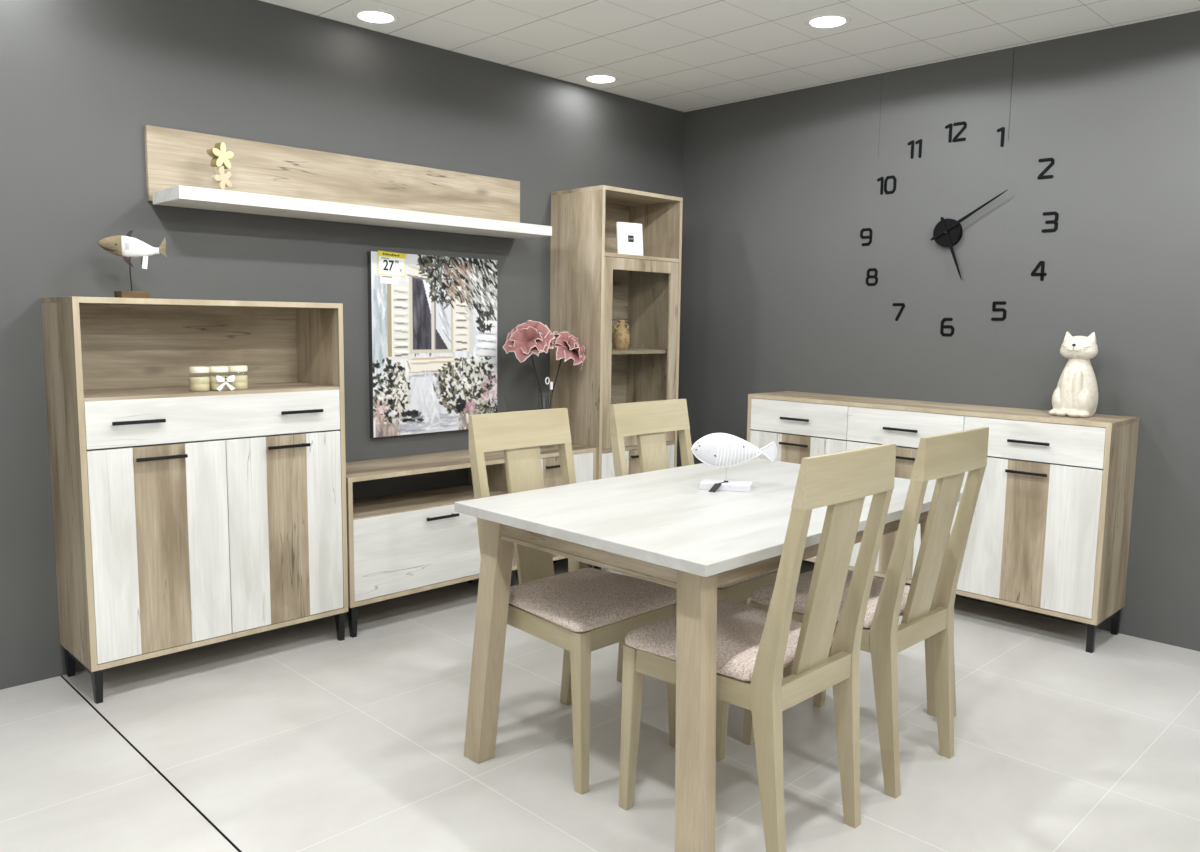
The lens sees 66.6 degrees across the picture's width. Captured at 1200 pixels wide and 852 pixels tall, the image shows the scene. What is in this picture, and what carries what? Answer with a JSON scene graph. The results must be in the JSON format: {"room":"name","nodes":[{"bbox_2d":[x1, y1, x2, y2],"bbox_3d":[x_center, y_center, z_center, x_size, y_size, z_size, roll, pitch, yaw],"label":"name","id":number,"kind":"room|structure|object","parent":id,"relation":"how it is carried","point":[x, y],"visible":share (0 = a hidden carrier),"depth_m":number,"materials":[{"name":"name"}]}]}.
{"room":"store","nodes":[
{"label":"store","id":0,"kind":"room"},
{"bbox_2d":[0,0,683,689],"bbox_3d":[-2.456,-0.283,2.456,8.300,2.403,0.100,-6,9,-44],"label":"wall","id":1,"kind":"structure","parent":0,"point":[81,81],"depth_m":3.38,"materials":[{"name":"grey paint"}]},
{"bbox_2d":[144,125,551,238],"bbox_3d":[-0.894,-0.954,3.670,1.671,0.268,0.264,-6,9,-44],"label":"wall shelf","id":2,"kind":"object","parent":1,"relation":"attached to","point":[266,178],"visible":1,"depth_m":3.58,"materials":[{"name":"brown wood"}]},
{"bbox_2d":[207,142,233,189],"bbox_3d":[-1.337,-0.908,3.225,0.036,0.180,0.090,4,7,28],"label":"flower ornament","id":3,"kind":"object","parent":2,"relation":"on","point":[220,156],"visible":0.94,"depth_m":3.21,"materials":[{"name":"beige wood"}]},
{"bbox_2d":[367,251,496,437],"bbox_3d":[-0.730,-0.362,4.075,0.664,0.779,0.030,-6,9,-44],"label":"picture","id":4,"kind":"object","parent":1,"relation":"attached to","point":[432,334],"visible":0.98,"depth_m":4.04,"materials":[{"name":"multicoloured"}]},
{"bbox_2d":[378,251,405,284],"bbox_3d":[-0.878,-0.668,3.861,0.138,0.137,0.003,-6,9,-44],"label":"price card","id":5,"kind":"object","parent":4,"relation":"attached to","point":[391,265],"visible":1,"depth_m":3.86,"materials":[{"name":"white paper"}]},
{"bbox_2d":[0,558,1199,851],"bbox_3d":[0.271,1.312,-0.151,8.300,0.100,7.900,-6,9,-44],"label":"floor","id":6,"kind":"structure","parent":0,"point":[298,737],"depth_m":2.62,"materials":[{"name":"tile"}]},
{"bbox_2d":[60,675,241,851],"bbox_3d":[0.894,1.208,0.386,0.005,0.001,7.800,-6,9,-44],"label":"trim","id":7,"kind":"structure","parent":6,"relation":"on","point":[79,693],"depth_m":2.48,"materials":[{"name":"black plastic"}]},
{"bbox_2d":[41,296,347,703],"bbox_3d":[-1.389,0.203,3.247,0.897,1.286,0.371,-6,9,-44],"label":"highboard","id":8,"kind":"object","parent":6,"relation":"on","point":[184,519],"visible":1,"depth_m":3.12,"materials":[{"name":"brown wood"}]},
{"bbox_2d":[97,230,166,297],"bbox_3d":[-1.536,-0.531,3.007,0.193,0.223,0.078,-5,9,-40],"label":"fish sculpture","id":9,"kind":"object","parent":8,"relation":"on","point":[126,246],"visible":1,"depth_m":2.99,"materials":[{"name":"white wood"}]},
{"bbox_2d":[142,256,147,268],"bbox_3d":[-1.496,-0.544,3.005,0.020,0.055,0.004,-2,7,-20],"label":"price tag","id":10,"kind":"object","parent":9,"relation":"hanging from","point":[145,258],"visible":1,"depth_m":3.01,"materials":[{"name":"white paper"}]},
{"bbox_2d":[189,366,209,391],"bbox_3d":[-1.366,-0.161,3.116,0.066,0.083,0.066,-6,9,-44],"label":"candle jar","id":11,"kind":"object","parent":8,"relation":"on","point":[197,383],"visible":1,"depth_m":3.09,"materials":[{"name":"beige wax"}]},
{"bbox_2d":[83,382,338,401],"bbox_3d":[-1.392,-0.122,3.217,0.861,0.018,0.331,-6,9,-44],"label":"niche shelf","id":12,"kind":"object","parent":8,"relation":"attached to","point":[134,391],"depth_m":3.16,"materials":[{"name":"brown wood"}]},
{"bbox_2d":[209,366,229,390],"bbox_3d":[-1.320,-0.166,3.166,0.066,0.083,0.066,-6,9,-44],"label":"candle jar","id":13,"kind":"object","parent":8,"relation":"on","point":[214,384],"visible":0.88,"depth_m":3.14,"materials":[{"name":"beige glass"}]},
{"bbox_2d":[216,375,234,390],"bbox_3d":[-1.286,-0.147,3.138,0.064,0.054,0.013,-4,8,-33],"label":"ribbon bow","id":14,"kind":"object","parent":13,"relation":"attached to","point":[231,378],"visible":1,"depth_m":3.13,"materials":[{"name":"white fabric"}]},
{"bbox_2d":[228,365,247,389],"bbox_3d":[-1.274,-0.171,3.216,0.066,0.083,0.066,-6,9,-44],"label":"candle jar","id":15,"kind":"object","parent":8,"relation":"on","point":[240,382],"visible":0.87,"depth_m":3.19,"materials":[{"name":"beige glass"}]},
{"bbox_2d":[346,444,596,637],"bbox_3d":[-0.601,0.450,4.066,1.318,0.631,0.371,-6,9,-44],"label":"tv stand","id":16,"kind":"object","parent":6,"relation":"on","point":[401,544],"visible":0.43,"depth_m":3.76,"materials":[{"name":"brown wood"}]},
{"bbox_2d":[353,484,507,519],"bbox_3d":[-0.781,0.322,3.883,0.788,0.018,0.331,-6,9,-44],"label":"niche shelf","id":17,"kind":"object","parent":16,"relation":"attached to","point":[436,501],"depth_m":3.81,"materials":[{"name":"brown wood"}]},
{"bbox_3d":[-0.261,-0.039,4.344,0.086,0.285,0.086,-6,9,-44],"label":"glass vase","id":18,"kind":"object","parent":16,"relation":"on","visible":0},
{"bbox_2d":[503,320,554,408],"bbox_3d":[-0.329,-0.198,4.226,0.234,0.580,0.220,-6,9,-44],"label":"flower","id":19,"kind":"object","parent":18,"relation":"in","point":[530,337],"visible":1,"depth_m":4.16,"materials":[{"name":"pink fabric"}]},
{"bbox_2d":[549,331,585,408],"bbox_3d":[-0.159,-0.184,4.332,0.223,0.531,0.177,-6,9,-44],"label":"flower","id":20,"kind":"object","parent":18,"relation":"in","point":[568,346],"visible":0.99,"depth_m":4.27,"materials":[{"name":"pink fabric"}]},
{"bbox_2d":[545,377,552,389],"bbox_3d":[-0.239,-0.200,4.288,0.048,0.060,0.006,-6,9,-44],"label":"price tag","id":21,"kind":"object","parent":20,"relation":"hanging from","point":[551,383],"visible":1,"depth_m":4.29,"materials":[{"name":"white paper"}]},
{"bbox_2d":[469,408,676,793],"bbox_3d":[-0.077,0.453,2.661,0.428,0.957,0.513,-6,9,-44],"label":"dining chair","id":22,"kind":"object","parent":6,"relation":"on","point":[582,610],"visible":0.76,"depth_m":2.60,"materials":[{"name":"brown wood"}]},
{"bbox_2d":[509,568,676,631],"bbox_3d":[-0.033,0.479,2.619,0.428,0.052,0.376,-6,9,-44],"label":"seat cushion","id":23,"kind":"object","parent":22,"relation":"on","point":[581,599],"depth_m":2.53,"materials":[{"name":"fabric"}]},
{"bbox_2d":[549,185,682,569],"bbox_3d":[0.086,-0.227,4.652,0.572,1.860,0.389,-6,9,-44],"label":"display cabinet","id":24,"kind":"object","parent":6,"relation":"on","point":[593,287],"visible":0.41,"depth_m":4.51,"materials":[{"name":"brown wood"}]},
{"bbox_2d":[612,320,629,348],"bbox_3d":[0.109,-0.469,4.687,0.092,0.150,0.092,-6,9,-44],"label":"jug","id":25,"kind":"object","parent":24,"relation":"on","point":[621,335],"visible":0.99,"depth_m":4.66,"materials":[{"name":"beige ceramic"}]},
{"bbox_2d":[616,222,642,255],"bbox_3d":[0.139,-0.912,4.468,0.157,0.158,0.056,-4,8,-34],"label":"photo frame","id":26,"kind":"object","parent":24,"relation":"in","point":[629,237],"visible":0.98,"depth_m":4.45,"materials":[{"name":"white paper"}]},
{"bbox_2d":[602,441,674,452],"bbox_3d":[0.076,0.088,4.694,0.536,0.018,0.351,-6,9,-44],"label":"shelf","id":27,"kind":"object","parent":24,"relation":"attached to","point":[632,446],"depth_m":4.52,"materials":[{"name":"brown wood"}]},
{"bbox_2d":[612,348,666,354],"bbox_3d":[0.071,-0.381,4.651,0.536,0.018,0.321,-6,9,-44],"label":"shelf","id":28,"kind":"object","parent":24,"relation":"attached to","point":[630,351],"depth_m":4.64,"materials":[{"name":"brown wood"}]},
{"bbox_2d":[605,252,678,262],"bbox_3d":[0.088,-0.839,4.588,0.536,0.018,0.351,-6,9,-44],"label":"niche shelf","id":29,"kind":"object","parent":24,"relation":"attached to","point":[609,257],"depth_m":4.45,"materials":[{"name":"brown wood"}]},
{"bbox_2d":[610,399,792,682],"bbox_3d":[0.339,0.412,3.071,0.428,0.957,0.513,-6,9,-44],"label":"dining chair","id":30,"kind":"object","parent":6,"relation":"on","point":[649,421],"visible":0.15,"depth_m":3.15,"materials":[{"name":"brown wood"}]},
{"bbox_2d":[717,568,777,587],"bbox_3d":[0.383,0.438,3.029,0.428,0.052,0.376,-6,9,-44],"label":"apron","id":31,"kind":"object","parent":30,"relation":"on","point":[765,576],"depth_m":2.88,"materials":[{"name":"wood"}]},
{"bbox_2d":[454,458,963,851],"bbox_3d":[0.378,0.566,2.713,1.337,0.733,0.879,-6,9,-45],"label":"dining table","id":32,"kind":"object","parent":6,"relation":"on","point":[658,526],"visible":0.8,"depth_m":2.32,"materials":[{"name":"white wood"}]},
{"bbox_2d":[708,481,728,491],"bbox_3d":[0.359,0.181,2.737,0.020,0.024,0.087,7,9,43],"label":"tag","id":33,"kind":"object","parent":32,"relation":"on","point":[716,486],"visible":1,"depth_m":2.72,"materials":[{"name":"black"}]},
{"bbox_2d":[691,433,776,491],"bbox_3d":[0.401,0.107,2.752,0.258,0.170,0.072,2,7,15],"label":"fish ornament","id":34,"kind":"object","parent":32,"relation":"on","point":[719,450],"visible":1,"depth_m":2.74,"materials":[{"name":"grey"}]},
{"bbox_2d":[619,443,895,851],"bbox_3d":[0.378,0.507,2.244,0.428,0.957,0.513,-6,9,-44],"label":"dining chair","id":35,"kind":"object","parent":6,"relation":"on","point":[754,645],"visible":0.95,"depth_m":2.10,"materials":[{"name":"wood"}]},
{"bbox_2d":[625,599,833,680],"bbox_3d":[0.334,0.521,2.290,0.428,0.052,0.376,-6,9,-44],"label":"seat cushion","id":36,"kind":"object","parent":35,"relation":"on","point":[740,626],"depth_m":2.22,"materials":[{"name":"fabric"}]},
{"bbox_2d":[743,427,988,798],"bbox_3d":[0.753,0.470,2.613,0.428,0.957,0.513,-6,9,-44],"label":"dining chair","id":37,"kind":"object","parent":6,"relation":"on","point":[926,606],"visible":0.71,"depth_m":2.43,"materials":[{"name":"brown wood"}]},
{"bbox_2d":[751,570,909,627],"bbox_3d":[0.709,0.484,2.660,0.428,0.052,0.376,-6,9,-44],"label":"seat cushion","id":38,"kind":"object","parent":37,"relation":"on","point":[761,597],"depth_m":2.59,"materials":[{"name":"fabric"}]},
{"bbox_2d":[747,391,1139,652],"bbox_3d":[1.417,0.344,4.108,0.369,0.885,1.641,-6,9,-44],"label":"sideboard","id":39,"kind":"object","parent":6,"relation":"on","point":[1049,533],"visible":0.66,"depth_m":3.63,"materials":[{"name":"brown wood"}]},
{"bbox_2d":[1049,332,1097,417],"bbox_3d":[1.882,-0.205,3.608,0.173,0.334,0.155,-5,9,-42],"label":"ornament","id":40,"kind":"object","parent":39,"relation":"on","point":[1075,395],"visible":1,"depth_m":3.57,"materials":[{"name":"beige ceramic"}]},
{"bbox_2d":[259,0,1199,111],"bbox_3d":[0.304,-1.175,-0.436,8.300,0.100,7.900,-6,9,-44],"label":"ceiling","id":41,"kind":"structure","parent":0,"point":[680,55],"depth_m":3.71,"materials":[{"name":"tile"}]},
{"bbox_2d":[353,9,398,24],"bbox_3d":[-0.875,-1.595,3.567,0.174,0.006,0.174,-6,9,-44],"label":"recessed light","id":42,"kind":"object","parent":41,"relation":"in","point":[371,16],"visible":1,"depth_m":3.56,"materials":[{"name":"white paint"}]},
{"bbox_2d":[358,12,392,22],"bbox_3d":[-0.875,-1.597,3.567,0.133,0.002,0.133,-3,8,-31],"label":"diffuser","id":43,"kind":"object","parent":42,"relation":"attached to","point":[367,17],"depth_m":3.57,"materials":[{"name":"white plastic"}]},
{"bbox_2d":[583,74,618,83],"bbox_3d":[0.004,-1.683,4.434,0.174,0.006,0.174,-6,9,-44],"label":"recessed light","id":44,"kind":"object","parent":41,"relation":"in","point":[593,78],"visible":1,"depth_m":4.42,"materials":[{"name":"white paint"}]},
{"bbox_2d":[587,76,613,82],"bbox_3d":[0.004,-1.684,4.434,0.133,0.002,0.133,-3,8,-31],"label":"diffuser","id":45,"kind":"object","parent":44,"relation":"attached to","point":[591,79],"depth_m":4.44,"materials":[{"name":"white plastic"}]},
{"bbox_2d":[805,14,850,28],"bbox_3d":[0.885,-1.570,3.551,0.174,0.006,0.174,-6,9,-44],"label":"recessed light","id":46,"kind":"object","parent":41,"relation":"in","point":[825,21],"visible":1,"depth_m":3.54,"materials":[{"name":"white paint"}]},
{"bbox_2d":[810,17,844,26],"bbox_3d":[0.885,-1.572,3.551,0.133,0.002,0.133,5,8,31],"label":"diffuser","id":47,"kind":"object","parent":46,"relation":"attached to","point":[814,21],"depth_m":3.55,"materials":[{"name":"white plastic"}]},
{"bbox_2d":[677,10,1199,650],"bbox_3d":[3.236,-0.216,2.541,0.100,2.403,7.800,-6,9,-44],"label":"wall","id":48,"kind":"structure","parent":0,"point":[780,190],"depth_m":4.00,"materials":[{"name":"grey paint"}]},
{"bbox_2d":[860,121,1058,335],"bbox_3d":[1.560,-0.873,4.077,0.039,0.941,0.904,-6,9,-44],"label":"wall clock","id":49,"kind":"object","parent":48,"relation":"attached to","point":[947,232],"visible":1,"depth_m":4.06,"materials":[{"name":"black plastic"}]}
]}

